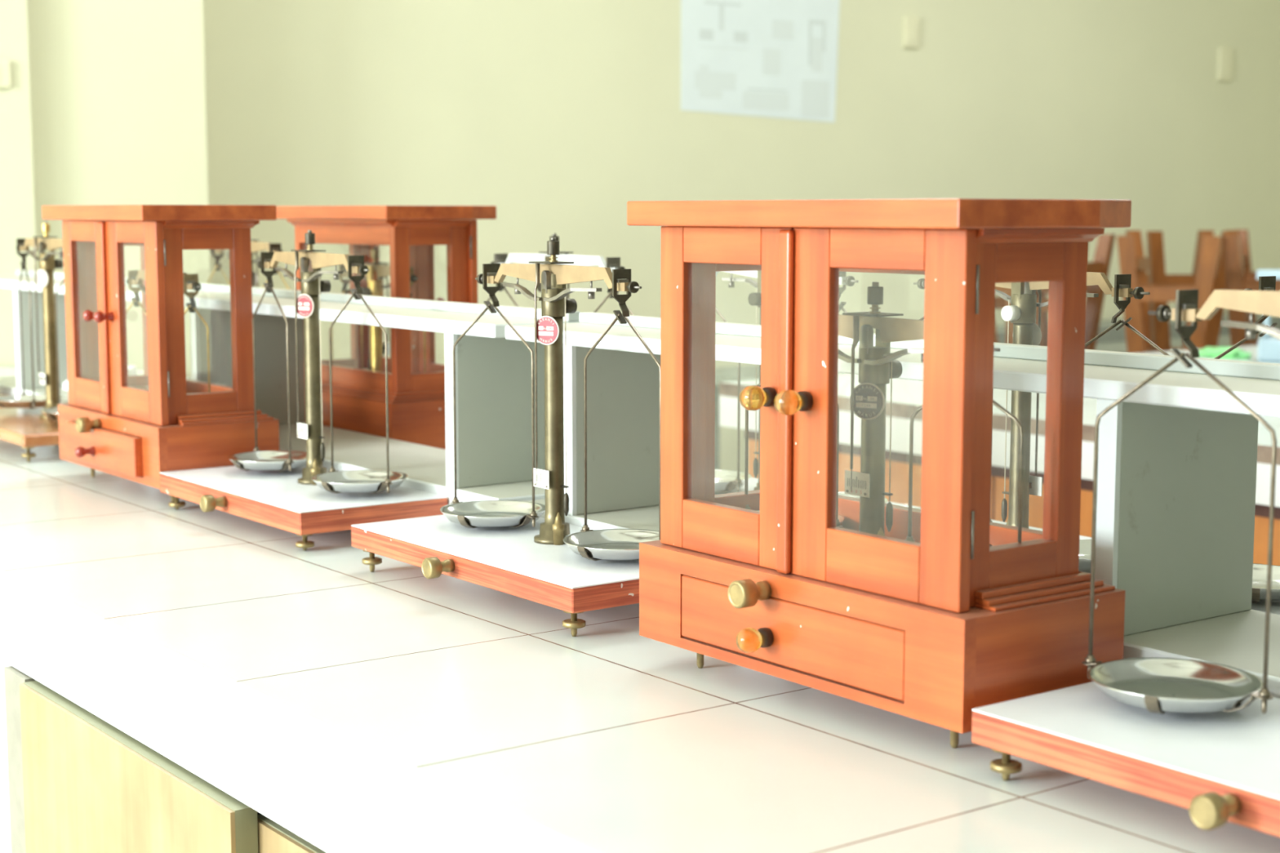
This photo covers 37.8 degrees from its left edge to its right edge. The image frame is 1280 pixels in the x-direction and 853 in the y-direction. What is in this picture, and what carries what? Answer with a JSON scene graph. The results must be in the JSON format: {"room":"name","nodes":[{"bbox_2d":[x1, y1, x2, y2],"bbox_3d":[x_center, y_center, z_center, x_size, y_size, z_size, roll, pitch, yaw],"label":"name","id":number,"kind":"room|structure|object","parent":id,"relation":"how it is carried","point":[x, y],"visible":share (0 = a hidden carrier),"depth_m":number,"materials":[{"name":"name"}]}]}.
{"room":"science classroom","nodes":[
{"label":"science classroom","id":0,"kind":"room"},
{"bbox_2d":[0,0,36,367],"bbox_3d":[-3.933,-0.744,3.081,5.766,3.250,0.300,-5,8,-36],"label":"wall","id":1,"kind":"structure","parent":0,"point":[17,216],"depth_m":4.67,"materials":[{"name":"beige paint"}]},
{"bbox_2d":[0,59,11,88],"bbox_3d":[-1.614,-0.872,4.602,0.124,0.068,0.013,-5,8,-36],"label":"socket plate","id":2,"kind":"object","parent":1,"relation":"attached to","point":[5,64],"visible":1,"depth_m":4.63,"materials":[{"name":"beige plastic"}]},
{"bbox_2d":[26,0,210,378],"bbox_3d":[-1.436,-0.959,4.952,0.488,3.250,0.250,-5,8,-36],"label":"wall pillar","id":3,"kind":"structure","parent":0,"point":[117,98],"depth_m":4.87,"materials":[{"name":"beige paint"}]},
{"bbox_2d":[202,0,1279,472],"bbox_3d":[-1.484,-0.984,5.165,12.400,3.250,0.150,-5,8,-36],"label":"wall","id":4,"kind":"structure","parent":0,"point":[557,116],"depth_m":6.28,"materials":[{"name":"beige paint"}]},
{"bbox_2d":[680,0,839,122],"bbox_3d":[0.428,-1.391,6.449,0.723,0.655,0.002,-5,8,-36],"label":"poster","id":5,"kind":"object","parent":4,"relation":"attached to","point":[778,59],"visible":1,"depth_m":6.45,"materials":[{"name":"paper"}]},
{"bbox_2d":[903,16,919,48],"bbox_3d":[0.998,-1.449,6.862,0.074,0.112,0.013,-5,8,-36],"label":"socket plate","id":6,"kind":"object","parent":4,"relation":"attached to","point":[911,24],"visible":1,"depth_m":6.85,"materials":[{"name":"beige plastic"}]},
{"bbox_2d":[1217,46,1232,80],"bbox_3d":[2.500,-1.548,7.972,0.090,0.140,0.013,-5,8,-36],"label":"socket plate","id":7,"kind":"object","parent":4,"relation":"attached to","point":[1225,54],"visible":1,"depth_m":7.96,"materials":[{"name":"beige plastic"}]},
{"bbox_3d":[0.706,1.018,2.424,12.400,0.100,7.400,-5,8,-36],"label":"floor","id":8,"kind":"structure","parent":0,"visible":0},
{"bbox_2d":[0,658,11,852],"bbox_3d":[-1.034,0.471,3.459,1.096,0.750,2.655,-5,8,-36],"label":"support","id":9,"kind":"object","parent":8,"relation":"on","point":[5,828],"visible":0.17,"depth_m":2.08,"materials":[{"name":"white paint"}]},
{"bbox_2d":[0,366,1279,852],"bbox_3d":[-0.094,0.192,2.164,1.120,0.100,5.890,-5,8,-36],"label":"countertop","id":10,"kind":"structure","parent":9,"relation":"on","point":[390,708],"depth_m":1.49,"materials":[{"name":"tile"}]},
{"bbox_2d":[0,392,11,408],"bbox_3d":[-1.368,-0.202,3.562,0.224,0.364,0.425,-5,8,-36],"label":"analytical balance","id":11,"kind":"object","parent":10,"relation":"on","point":[2,394],"visible":0.02,"depth_m":3.50,"materials":[{"name":"brown wood"}]},
{"bbox_2d":[0,221,64,462],"bbox_3d":[-1.015,-0.152,3.089,0.224,0.372,0.425,-5,8,-36],"label":"analytical balance","id":12,"kind":"object","parent":10,"relation":"on","point":[27,421],"visible":0.73,"depth_m":3.10,"materials":[{"name":"gold metal"}]},
{"bbox_2d":[41,204,279,501],"bbox_3d":[-0.689,-0.112,2.630,0.213,0.398,0.380,-5,8,-36],"label":"case","id":13,"kind":"object","parent":10,"relation":"on","point":[107,424],"visible":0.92,"depth_m":2.53,"materials":[{"name":"brown wood"}]},
{"bbox_2d":[125,270,210,392],"bbox_3d":[-0.673,-0.134,2.639,0.094,0.226,0.314,-5,8,-36],"label":"analytical balance","id":14,"kind":"object","parent":13,"relation":"on","point":[135,277],"visible":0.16,"depth_m":2.56,"materials":[{"name":"gold metal"}]},
{"bbox_2d":[206,239,289,289],"bbox_3d":[-0.660,-0.173,3.310,0.224,0.364,0.380,-5,8,-36],"label":"analytical balance","id":15,"kind":"object","parent":10,"relation":"on","point":[255,246],"visible":0.12,"depth_m":3.27,"materials":[{"name":"gold metal"}]},
{"bbox_2d":[0,269,580,504],"bbox_3d":[-0.677,-0.090,2.985,0.190,0.272,1.970,-5,8,-36],"label":"shelf","id":16,"kind":"object","parent":10,"relation":"on","point":[493,371],"visible":0.51,"depth_m":2.43,"materials":[{"name":"white paint"}]},
{"bbox_2d":[62,379,68,391],"bbox_3d":[-0.991,-0.091,3.412,0.113,0.057,0.187,-5,8,-36],"label":"crumpled paper","id":17,"kind":"object","parent":16,"relation":"on","point":[64,384],"visible":0.03,"depth_m":3.42,"materials":[{"name":"white paper"}]},
{"bbox_2d":[127,364,137,375],"bbox_3d":[-0.899,-0.076,3.236,0.078,0.069,0.114,-5,8,-36],"label":"paper scrap","id":18,"kind":"object","parent":16,"relation":"on","point":[132,371],"visible":0.05,"depth_m":3.23,"materials":[{"name":"white paper"}]},
{"bbox_2d":[160,230,447,551],"bbox_3d":[-0.443,-0.060,2.322,0.224,0.366,0.410,-5,8,-36],"label":"analytical balance","id":19,"kind":"object","parent":10,"relation":"on","point":[289,491],"visible":1,"depth_m":2.31,"materials":[{"name":"brown wood"}]},
{"bbox_2d":[275,205,496,449],"bbox_3d":[-0.402,-0.150,2.963,0.206,0.398,0.380,-5,8,-36],"label":"case","id":20,"kind":"object","parent":10,"relation":"on","point":[416,397],"visible":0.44,"depth_m":2.83,"materials":[{"name":"brown wood"}]},
{"bbox_2d":[330,247,426,373],"bbox_3d":[-0.417,-0.170,2.949,0.094,0.226,0.314,-5,8,-36],"label":"analytical balance","id":21,"kind":"object","parent":20,"relation":"on","point":[375,287],"visible":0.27,"depth_m":2.94,"materials":[{"name":"gold metal"}]},
{"bbox_2d":[351,237,660,636],"bbox_3d":[-0.121,-0.009,1.892,0.224,0.363,0.425,-5,8,-36],"label":"analytical balance","id":22,"kind":"object","parent":10,"relation":"on","point":[504,546],"visible":0.94,"depth_m":1.89,"materials":[{"name":"brown wood"}]},
{"bbox_2d":[484,233,633,315],"bbox_3d":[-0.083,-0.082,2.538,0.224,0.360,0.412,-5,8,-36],"label":"beam","id":23,"kind":"structure","parent":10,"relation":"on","point":[613,263],"depth_m":2.49,"materials":[{"name":"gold metal"}]},
{"bbox_2d":[715,270,919,507],"bbox_3d":[0.179,-0.042,2.187,0.224,0.359,0.380,-5,8,-36],"label":"analytical balance","id":24,"kind":"object","parent":10,"relation":"on","point":[726,482],"visible":0.14,"depth_m":2.20,"materials":[{"name":"brown metal"}]},
{"bbox_2d":[626,198,1131,748],"bbox_3d":[0.174,0.020,1.484,0.214,0.398,0.380,-5,8,-36],"label":"case","id":25,"kind":"object","parent":10,"relation":"on","point":[948,624],"visible":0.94,"depth_m":1.39,"materials":[{"name":"brown wood"}]},
{"bbox_2d":[744,281,1023,546],"bbox_3d":[0.186,-0.002,1.491,0.092,0.226,0.314,-5,8,-36],"label":"analytical balance","id":26,"kind":"object","parent":25,"relation":"on","point":[877,365],"visible":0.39,"depth_m":1.48,"materials":[{"name":"metal"}]},
{"bbox_2d":[505,311,1279,698],"bbox_3d":[0.539,0.098,1.357,0.190,0.272,2.066,-5,8,-36],"label":"shelf","id":27,"kind":"object","parent":10,"relation":"on","point":[1176,476],"visible":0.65,"depth_m":1.51,"materials":[{"name":"white paint"}]},
{"bbox_2d":[913,271,1168,573],"bbox_3d":[0.410,-0.006,1.878,0.224,0.360,0.380,-5,8,-36],"label":"analytical balance","id":28,"kind":"object","parent":10,"relation":"on","point":[1021,312],"visible":0.27,"depth_m":1.84,"materials":[{"name":"gold metal"}]},
{"bbox_2d":[971,288,1279,837],"bbox_3d":[0.421,0.075,1.149,0.224,0.366,0.425,-5,8,-36],"label":"analytical balance","id":29,"kind":"object","parent":10,"relation":"on","point":[1201,737],"visible":1,"depth_m":1.24,"materials":[{"name":"brown wood"}]},
{"bbox_2d":[1214,275,1279,615],"bbox_3d":[0.645,0.029,1.563,0.224,0.362,0.380,-5,8,-36],"label":"analytical balance","id":30,"kind":"object","parent":10,"relation":"on","point":[1259,575],"visible":0.27,"depth_m":1.62,"materials":[{"name":"brown metal"}]},
{"bbox_2d":[4,666,326,852],"bbox_3d":[0.469,0.754,1.015,0.613,0.748,3.082,-5,8,-36],"label":"base cabinet","id":31,"kind":"object","parent":8,"relation":"on","point":[78,783],"visible":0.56,"depth_m":1.79,"materials":[{"name":"beige wood"}]},
{"bbox_2d":[715,333,1271,469],"bbox_3d":[1.810,0.137,6.400,3.200,0.740,1.310,-5,8,-36],"label":"table","id":32,"kind":"object","parent":8,"relation":"on","point":[725,374],"visible":0.02,"depth_m":5.94,"materials":[{"name":"white laminate"}]},
{"bbox_2d":[994,253,1088,346],"bbox_3d":[1.151,-0.330,5.585,0.257,0.374,0.257,-3,7,-21],"label":"wooden stool","id":33,"kind":"object","parent":32,"relation":"on","point":[1000,303],"visible":0.06,"depth_m":5.62,"materials":[{"name":"brown wood"}]},
{"bbox_2d":[1041,234,1115,350],"bbox_3d":[1.358,-0.415,6.105,0.292,0.425,0.292,4,8,33],"label":"wooden stool","id":34,"kind":"object","parent":32,"relation":"on","point":[1101,261],"visible":0.08,"depth_m":6.11,"materials":[{"name":"brown wood"}]},
{"bbox_2d":[1116,235,1220,353],"bbox_3d":[1.588,-0.362,5.638,0.292,0.425,0.292,2,7,15],"label":"wooden stool","id":35,"kind":"object","parent":32,"relation":"on","point":[1210,244],"visible":0.44,"depth_m":5.52,"materials":[{"name":"brown wood"}]},
{"bbox_2d":[1124,230,1238,352],"bbox_3d":[1.843,-0.452,6.388,0.298,0.434,0.298,0,7,-1],"label":"wooden stool","id":36,"kind":"object","parent":32,"relation":"on","point":[1157,331],"visible":0.38,"depth_m":6.29,"materials":[{"name":"brown wood"}]},
{"bbox_2d":[1221,234,1279,346],"bbox_3d":[1.968,-0.385,5.838,0.292,0.425,0.292,2,7,19],"label":"wooden stool","id":37,"kind":"object","parent":32,"relation":"on","point":[1230,242],"visible":0.33,"depth_m":5.74,"materials":[{"name":"brown wood"}]},
{"bbox_2d":[1225,229,1279,345],"bbox_3d":[2.257,-0.485,6.668,0.298,0.434,0.298,3,7,25],"label":"wooden stool","id":38,"kind":"object","parent":32,"relation":"on","point":[1248,275],"visible":0.27,"depth_m":6.77,"materials":[{"name":"brown wood"}]},
{"bbox_2d":[744,429,1279,565],"bbox_3d":[2.361,0.518,3.051,1.932,0.750,4.520,-5,8,-36],"label":"base cabinet","id":39,"kind":"object","parent":8,"relation":"on","point":[900,461],"visible":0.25,"depth_m":3.64,"materials":[{"name":"brown wood"}]},
{"bbox_2d":[719,345,1279,506],"bbox_3d":[2.382,0.096,3.000,2.000,0.100,4.690,-5,8,-36],"label":"countertop","id":40,"kind":"structure","parent":39,"relation":"on","point":[907,394],"depth_m":3.79,"materials":[{"name":"tile"}]},
{"bbox_2d":[1198,346,1251,359],"bbox_3d":[1.565,-0.201,5.008,0.117,0.031,0.171,-5,8,-36],"label":"wrapper","id":41,"kind":"object","parent":40,"relation":"on","point":[1207,352],"visible":0.84,"depth_m":4.97,"materials":[{"name":"green plastic"}]},
{"bbox_2d":[1256,269,1279,363],"bbox_3d":[1.731,-0.289,4.870,0.240,0.236,0.180,2,7,19],"label":"bottle","id":42,"kind":"object","parent":40,"relation":"on","point":[1268,346],"visible":0.58,"depth_m":4.82,"materials":[{"name":"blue plastic"}]},
{"bbox_2d":[995,313,1279,342],"bbox_3d":[2.115,-0.038,7.655,2.600,0.800,0.260,-5,8,-36],"label":"storage cabinet","id":43,"kind":"object","parent":8,"relation":"on","point":[1113,335],"visible":0.03,"depth_m":7.28,"materials":[{"name":"brown wood"}]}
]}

